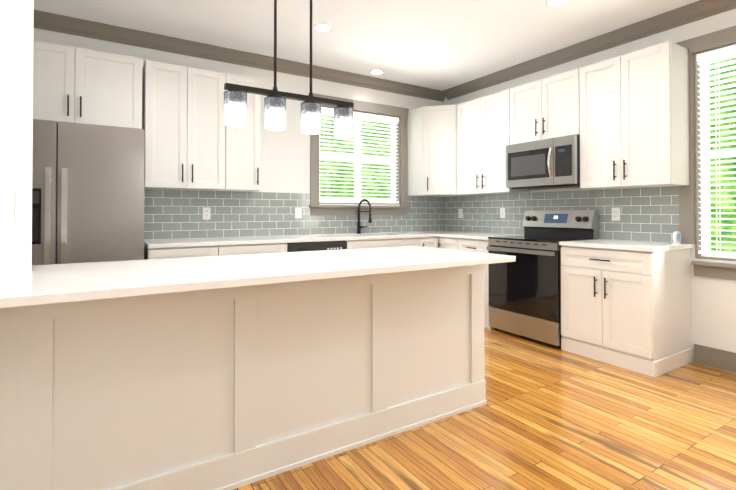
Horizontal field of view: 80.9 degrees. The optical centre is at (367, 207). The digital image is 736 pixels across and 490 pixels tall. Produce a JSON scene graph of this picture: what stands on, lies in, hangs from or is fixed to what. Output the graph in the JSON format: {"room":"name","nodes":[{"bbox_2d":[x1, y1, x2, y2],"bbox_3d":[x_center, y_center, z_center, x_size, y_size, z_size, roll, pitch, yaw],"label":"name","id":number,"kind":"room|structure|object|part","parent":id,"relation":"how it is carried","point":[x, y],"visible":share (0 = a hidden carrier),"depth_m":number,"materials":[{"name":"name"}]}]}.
{"room":"kitchen","nodes":[
{"label":"kitchen","id":0,"kind":"room"},
{"bbox_2d":[0,0,33,283],"bbox_3d":[-0.545,-0.226,-0.686,0.130,2.760,5.200,0,-1,-20],"label":"wall","id":1,"kind":"structure","parent":0,"point":[16,80],"depth_m":1.62,"materials":[{"name":"white paint"}]},
{"bbox_2d":[14,192,24,227],"bbox_3d":[-1.329,0.008,1.650,0.026,0.132,0.080,0,-1,-32],"label":"light switch","id":2,"kind":"object","parent":1,"relation":"attached to","point":[19,209],"visible":0.98,"depth_m":1.64,"materials":[{"name":"white plastic"}]},
{"bbox_2d":[33,28,442,215],"bbox_3d":[-2.778,-0.184,3.497,9.140,2.760,0.140,0,-1,-32],"label":"wall","id":3,"kind":"structure","parent":0,"point":[285,161],"depth_m":4.60,"materials":[{"name":"white paint"}]},
{"bbox_2d":[33,40,141,128],"bbox_3d":[-2.345,-0.947,3.463,0.928,0.595,0.384,0,-1,-32],"label":"upper cabinet","id":4,"kind":"object","parent":3,"relation":"attached to","point":[78,85],"visible":0.75,"depth_m":3.38,"materials":[{"name":"white wood"}]},
{"bbox_2d":[142,60,224,190],"bbox_3d":[-1.660,-0.706,3.903,0.659,1.068,0.364,0,-1,-32],"label":"upper cabinet","id":5,"kind":"object","parent":3,"relation":"attached to","point":[183,125],"visible":0.98,"depth_m":3.77,"materials":[{"name":"white wood"}]},
{"bbox_2d":[33,10,445,101],"bbox_3d":[-2.774,-1.509,3.371,8.999,0.110,0.098,0,-1,-32],"label":"crown molding","id":6,"kind":"structure","parent":3,"relation":"attached to","point":[79,27],"depth_m":4.16,"materials":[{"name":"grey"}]},
{"bbox_2d":[219,73,260,191],"bbox_3d":[-1.240,-0.703,4.168,0.332,1.068,0.364,0,-1,-32],"label":"upper cabinet","id":7,"kind":"object","parent":3,"relation":"attached to","point":[242,158],"visible":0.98,"depth_m":4.06,"materials":[{"name":"white wood"}]},
{"bbox_2d":[144,189,442,239],"bbox_3d":[-0.516,0.067,4.828,3.589,0.458,0.008,0,-1,-32],"label":"tile backsplash","id":8,"kind":"structure","parent":3,"relation":"attached to","point":[173,214],"depth_m":4.42,"materials":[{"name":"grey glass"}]},
{"bbox_2d":[203,207,210,219],"bbox_3d":[-1.556,0.053,4.163,0.072,0.116,0.010,0,-1,-32],"label":"electrical outlet","id":9,"kind":"object","parent":8,"relation":"attached to","point":[206,213],"visible":1,"depth_m":4.16,"materials":[{"name":"white plastic"}]},
{"bbox_2d":[295,208,301,217],"bbox_3d":[-0.752,0.053,4.670,0.072,0.116,0.010,0,-1,-32],"label":"electrical outlet","id":10,"kind":"object","parent":8,"relation":"attached to","point":[298,212],"visible":1,"depth_m":4.67,"materials":[{"name":"white plastic"}]},
{"bbox_2d":[309,93,409,215],"bbox_3d":[-0.095,-0.587,5.152,1.370,1.350,0.187,0,-1,-32],"label":"window","id":11,"kind":"structure","parent":3,"relation":"in","point":[401,114],"depth_m":5.19,"materials":[{"name":"grey"}]},
{"bbox_2d":[319,107,398,202],"bbox_3d":[-0.092,-0.597,5.147,1.094,1.072,0.068,0,-1,-32],"label":"window blind","id":12,"kind":"object","parent":11,"relation":"attached to","point":[325,111],"visible":0.88,"depth_m":5.14,"materials":[{"name":"white plastic"}]},
{"bbox_2d":[407,105,466,196],"bbox_3d":[0.912,-0.691,5.379,0.606,1.068,0.606,0,-1,-32],"label":"upper cabinet","id":13,"kind":"object","parent":3,"relation":"attached to","point":[431,150],"visible":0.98,"depth_m":5.18,"materials":[{"name":"white wood"}]},
{"bbox_2d":[34,0,698,90],"bbox_3d":[-0.270,-1.655,-0.605,9.280,0.100,9.780,0,-1,-32],"label":"ceiling","id":14,"kind":"structure","parent":0,"point":[402,40],"depth_m":3.71,"materials":[{"name":"white paint"}]},
{"bbox_2d":[224,0,353,137],"bbox_3d":[-0.376,-0.983,2.181,0.684,1.188,0.120,0,-1,-32],"label":"pendant light","id":15,"kind":"object","parent":14,"relation":"hanging from","point":[285,95],"depth_m":2.12,"materials":[{"name":"brown metal"}]},
{"bbox_3d":[-0.620,-0.464,2.022,0.106,0.147,0.106,0,-1,-32],"label":"pendant light shade","id":16,"kind":"part","parent":15,"relation":"part of","materials":[{"name":"white glass"}]},
{"bbox_3d":[-0.457,-0.463,2.125,0.106,0.147,0.106,0,-1,-32],"label":"pendant light shade","id":17,"kind":"part","parent":15,"relation":"part of","materials":[{"name":"white glass"}]},
{"bbox_3d":[-0.295,-0.462,2.227,0.106,0.147,0.106,0,-1,-32],"label":"pendant light shade","id":18,"kind":"part","parent":15,"relation":"part of","materials":[{"name":"white glass"}]},
{"bbox_3d":[-0.131,-0.461,2.330,0.106,0.147,0.106,0,-1,-32],"label":"pendant light shade","id":19,"kind":"part","parent":15,"relation":"part of","materials":[{"name":"white glass"}]},
{"bbox_2d":[313,23,332,31],"bbox_3d":[-0.386,-1.557,3.728,0.176,0.008,0.176,0,-1,-32],"label":"recessed light","id":20,"kind":"object","parent":14,"relation":"in","point":[323,27],"visible":1,"depth_m":3.71,"materials":[{"name":"white plastic"}]},
{"bbox_2d":[369,69,383,74],"bbox_3d":[0.100,-1.545,4.909,0.176,0.008,0.176,0,-1,-32],"label":"recessed light","id":21,"kind":"object","parent":14,"relation":"in","point":[376,71],"visible":1,"depth_m":4.88,"materials":[{"name":"white plastic"}]},
{"bbox_2d":[545,0,568,6],"bbox_3d":[1.430,-1.561,3.264,0.176,0.008,0.176,0,-1,-32],"label":"recessed light","id":22,"kind":"object","parent":14,"relation":"in","point":[552,3],"visible":1,"depth_m":3.28,"materials":[{"name":"white plastic"}]},
{"bbox_2d":[233,327,735,489],"bbox_3d":[-0.270,1.180,-0.633,9.280,0.050,9.780,0,-1,-32],"label":"floor","id":23,"kind":"structure","parent":0,"point":[547,416],"depth_m":2.22,"materials":[{"name":"brown wood"}]},
{"bbox_2d":[32,119,144,264],"bbox_3d":[-2.228,0.304,3.245,0.912,1.780,0.805,0,-1,-32],"label":"refrigerator","id":24,"kind":"object","parent":23,"relation":"on","point":[87,193],"visible":0.56,"depth_m":3.01,"materials":[{"name":"grey metal"}]},
{"bbox_2d":[144,246,217,259],"bbox_3d":[-1.638,0.758,3.731,0.529,0.882,0.654,0,-1,-32],"label":"base cabinet","id":25,"kind":"object","parent":23,"relation":"on","point":[173,252],"visible":0.19,"depth_m":3.48,"materials":[{"name":"white wood"}]},
{"bbox_2d":[0,264,486,489],"bbox_3d":[-0.567,0.743,2.205,2.636,0.882,0.666,0,-1,-32],"label":"kitchen island","id":26,"kind":"object","parent":23,"relation":"on","point":[231,388],"visible":0.75,"depth_m":1.82,"materials":[{"name":"white wood"}]},
{"bbox_2d":[0,246,515,308],"bbox_3d":[-0.519,0.285,2.132,2.635,0.032,0.910,0,-1,-32],"label":"island countertop","id":27,"kind":"structure","parent":26,"relation":"on","point":[54,283],"depth_m":1.83,"materials":[{"name":"white stone"}]},
{"bbox_2d":[218,243,284,255],"bbox_3d":[-1.160,0.761,4.032,0.600,0.882,0.654,0,-1,-32],"label":"base cabinet","id":28,"kind":"object","parent":23,"relation":"on","point":[223,250],"visible":0.17,"depth_m":3.78,"materials":[{"name":"white wood"}]},
{"bbox_2d":[287,241,346,251],"bbox_3d":[-0.629,0.766,4.371,0.617,0.878,0.614,0,-1,-32],"label":"dishwasher","id":29,"kind":"object","parent":23,"relation":"on","point":[313,246],"visible":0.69,"depth_m":4.11,"materials":[{"name":"black plastic"}]},
{"bbox_2d":[347,238,418,248],"bbox_3d":[0.023,0.768,4.777,0.913,0.882,0.654,0,-1,-32],"label":"base cabinet","id":30,"kind":"object","parent":23,"relation":"on","point":[357,244],"visible":0.06,"depth_m":4.52,"materials":[{"name":"white wood"}]},
{"bbox_2d":[144,232,459,247],"bbox_3d":[-0.345,0.309,4.561,3.597,0.032,0.635,0,-1,-32],"label":"countertop","id":31,"kind":"structure","parent":30,"relation":"on","point":[170,243],"depth_m":4.08,"materials":[{"name":"white stone"}]},
{"bbox_2d":[357,199,371,233],"bbox_3d":[-0.027,0.098,4.969,0.144,0.398,0.210,0,-1,-32],"label":"faucet","id":32,"kind":"object","parent":31,"relation":"on","point":[359,226],"visible":1,"depth_m":4.99,"materials":[{"name":"black metal"}]},
{"bbox_2d":[418,237,439,247],"bbox_3d":[0.797,0.773,5.264,0.914,0.882,0.654,0,-1,-32],"label":"base cabinet","id":33,"kind":"object","parent":23,"relation":"on","point":[429,241],"visible":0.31,"depth_m":4.87,"materials":[{"name":"white wood"}]},
{"bbox_2d":[420,231,455,232],"bbox_3d":[0.900,0.317,5.343,0.657,0.032,0.420,0,-1,-32],"label":"countertop","id":34,"kind":"structure","parent":33,"relation":"on","point":[420,231],"depth_m":5.57,"materials":[{"name":"white stone"}]},
{"bbox_2d":[438,237,458,249],"bbox_3d":[1.135,0.770,4.966,0.654,0.882,0.305,0,-1,-32],"label":"base cabinet","id":35,"kind":"object","parent":23,"relation":"on","point":[447,243],"visible":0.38,"depth_m":4.82,"materials":[{"name":"white wood"}]},
{"bbox_2d":[458,238,492,328],"bbox_3d":[1.338,0.767,4.643,0.654,0.882,0.457,0,-1,-32],"label":"base cabinet","id":36,"kind":"object","parent":23,"relation":"on","point":[474,245],"visible":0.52,"depth_m":4.37,"materials":[{"name":"white wood"}]},
{"bbox_2d":[438,232,519,239],"bbox_3d":[1.268,0.311,4.759,0.657,0.032,0.720,0,-1,-32],"label":"countertop","id":37,"kind":"structure","parent":36,"relation":"on","point":[464,235],"depth_m":4.72,"materials":[{"name":"white stone"}]},
{"bbox_2d":[486,210,597,347],"bbox_3d":[1.635,0.613,4.108,0.670,1.179,0.754,0,-1,-32],"label":"range","id":38,"kind":"object","parent":23,"relation":"on","point":[525,294],"visible":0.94,"depth_m":3.96,"materials":[{"name":"black glass"}]},
{"bbox_2d":[561,246,692,376],"bbox_3d":[2.061,0.755,3.494,0.654,0.882,0.723,0,-1,-32],"label":"base cabinet","id":39,"kind":"object","parent":23,"relation":"on","point":[628,310],"visible":0.98,"depth_m":3.26,"materials":[{"name":"white wood"}]},
{"bbox_2d":[559,239,693,251],"bbox_3d":[2.074,0.298,3.501,0.632,0.032,0.731,0,-1,-32],"label":"countertop","id":40,"kind":"structure","parent":39,"relation":"on","point":[632,245],"depth_m":3.32,"materials":[{"name":"white stone"}]},
{"bbox_2d":[672,231,680,243],"bbox_3d":[2.421,0.233,3.389,0.090,0.097,0.035,0,-1,-32],"label":"thermometer","id":41,"kind":"object","parent":40,"relation":"on","point":[676,237],"visible":1,"depth_m":3.37,"materials":[{"name":"white plastic"}]},
{"bbox_2d":[443,8,735,359],"bbox_3d":[3.598,-0.201,1.815,0.140,2.760,9.500,0,-1,-32],"label":"wall","id":42,"kind":"structure","parent":0,"point":[713,312],"depth_m":3.33,"materials":[{"name":"white paint"}]},
{"bbox_2d":[457,89,529,194],"bbox_3d":[1.380,-0.696,4.863,0.364,1.068,0.764,0,-1,-32],"label":"upper cabinet","id":43,"kind":"object","parent":42,"relation":"attached to","point":[483,132],"visible":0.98,"depth_m":4.76,"materials":[{"name":"white wood"}]},
{"bbox_2d":[510,68,579,144],"bbox_3d":[1.787,-0.941,4.220,0.364,0.590,0.761,0,-1,-32],"label":"upper cabinet","id":44,"kind":"object","parent":42,"relation":"attached to","point":[546,108],"visible":0.83,"depth_m":4.10,"materials":[{"name":"white wood"}]},
{"bbox_2d":[506,134,579,189],"bbox_3d":[1.753,-0.419,4.192,0.444,0.448,0.754,0,-1,-32],"label":"over-the-range microwave","id":45,"kind":"object","parent":44,"relation":"attached to","point":[552,163],"visible":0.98,"depth_m":4.04,"materials":[{"name":"silver metal"}]},
{"bbox_2d":[443,186,678,242],"bbox_3d":[1.746,0.065,4.611,0.008,0.458,2.768,0,-1,-32],"label":"tile backsplash","id":46,"kind":"structure","parent":42,"relation":"attached to","point":[649,214],"depth_m":4.05,"materials":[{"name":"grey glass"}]},
{"bbox_2d":[458,209,462,217],"bbox_3d":[1.177,0.067,5.500,0.010,0.116,0.072,0,-1,-32],"label":"electrical outlet","id":47,"kind":"object","parent":46,"relation":"attached to","point":[460,213],"visible":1,"depth_m":5.50,"materials":[{"name":"white plastic"}]},
{"bbox_2d":[500,208,504,217],"bbox_3d":[1.537,0.056,4.928,0.010,0.116,0.072,0,-1,-32],"label":"electrical outlet","id":48,"kind":"object","parent":46,"relation":"attached to","point":[502,212],"visible":1,"depth_m":4.93,"materials":[{"name":"white plastic"}]},
{"bbox_2d":[612,208,619,220],"bbox_3d":[2.212,0.055,3.855,0.010,0.116,0.072,0,-1,-32],"label":"electrical outlet","id":49,"kind":"object","parent":46,"relation":"attached to","point":[615,214],"visible":1,"depth_m":3.85,"materials":[{"name":"white plastic"}]},
{"bbox_2d":[443,0,735,99],"bbox_3d":[3.524,-1.526,1.719,0.098,0.110,9.394,0,-1,-32],"label":"crown molding","id":50,"kind":"structure","parent":42,"relation":"attached to","point":[687,14],"depth_m":3.90,"materials":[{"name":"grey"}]},
{"bbox_2d":[579,41,689,188],"bbox_3d":[2.180,-0.709,3.592,0.364,1.068,0.714,0,-1,-32],"label":"upper cabinet","id":51,"kind":"object","parent":42,"relation":"attached to","point":[634,121],"visible":1,"depth_m":3.42,"materials":[{"name":"white wood"}]},
{"bbox_2d":[675,26,735,279],"bbox_3d":[2.834,-0.401,2.970,0.187,1.845,1.206,0,-1,-32],"label":"window","id":52,"kind":"structure","parent":42,"relation":"in","point":[689,215],"depth_m":3.36,"materials":[{"name":"grey"}]},
{"bbox_2d":[697,45,735,255],"bbox_3d":[2.828,-0.422,2.969,0.068,1.545,0.934,0,-1,-32],"label":"window blind","id":53,"kind":"object","parent":52,"relation":"attached to","point":[717,55],"visible":1,"depth_m":3.26,"materials":[{"name":"white plastic"}]},
{"bbox_2d":[693,344,735,372],"bbox_3d":[4.292,1.097,0.542,0.025,0.140,6.628,0,-1,-32],"label":"baseboard","id":54,"kind":"structure","parent":42,"relation":"attached to","point":[715,358],"depth_m":3.23,"materials":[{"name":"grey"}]},
{"label":"outside","id":55,"kind":"structure","parent":0,"visible":0},
{"bbox_2d":[320,115,390,199],"bbox_3d":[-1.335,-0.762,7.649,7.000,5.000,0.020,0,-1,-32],"label":"trees","id":56,"kind":"object","parent":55,"point":[346,181],"depth_m":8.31,"materials":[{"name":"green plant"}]},
{"bbox_2d":[709,57,735,251],"bbox_3d":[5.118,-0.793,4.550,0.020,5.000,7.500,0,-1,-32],"label":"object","id":57,"kind":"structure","parent":55,"point":[726,233],"depth_m":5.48,"materials":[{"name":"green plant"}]}
]}

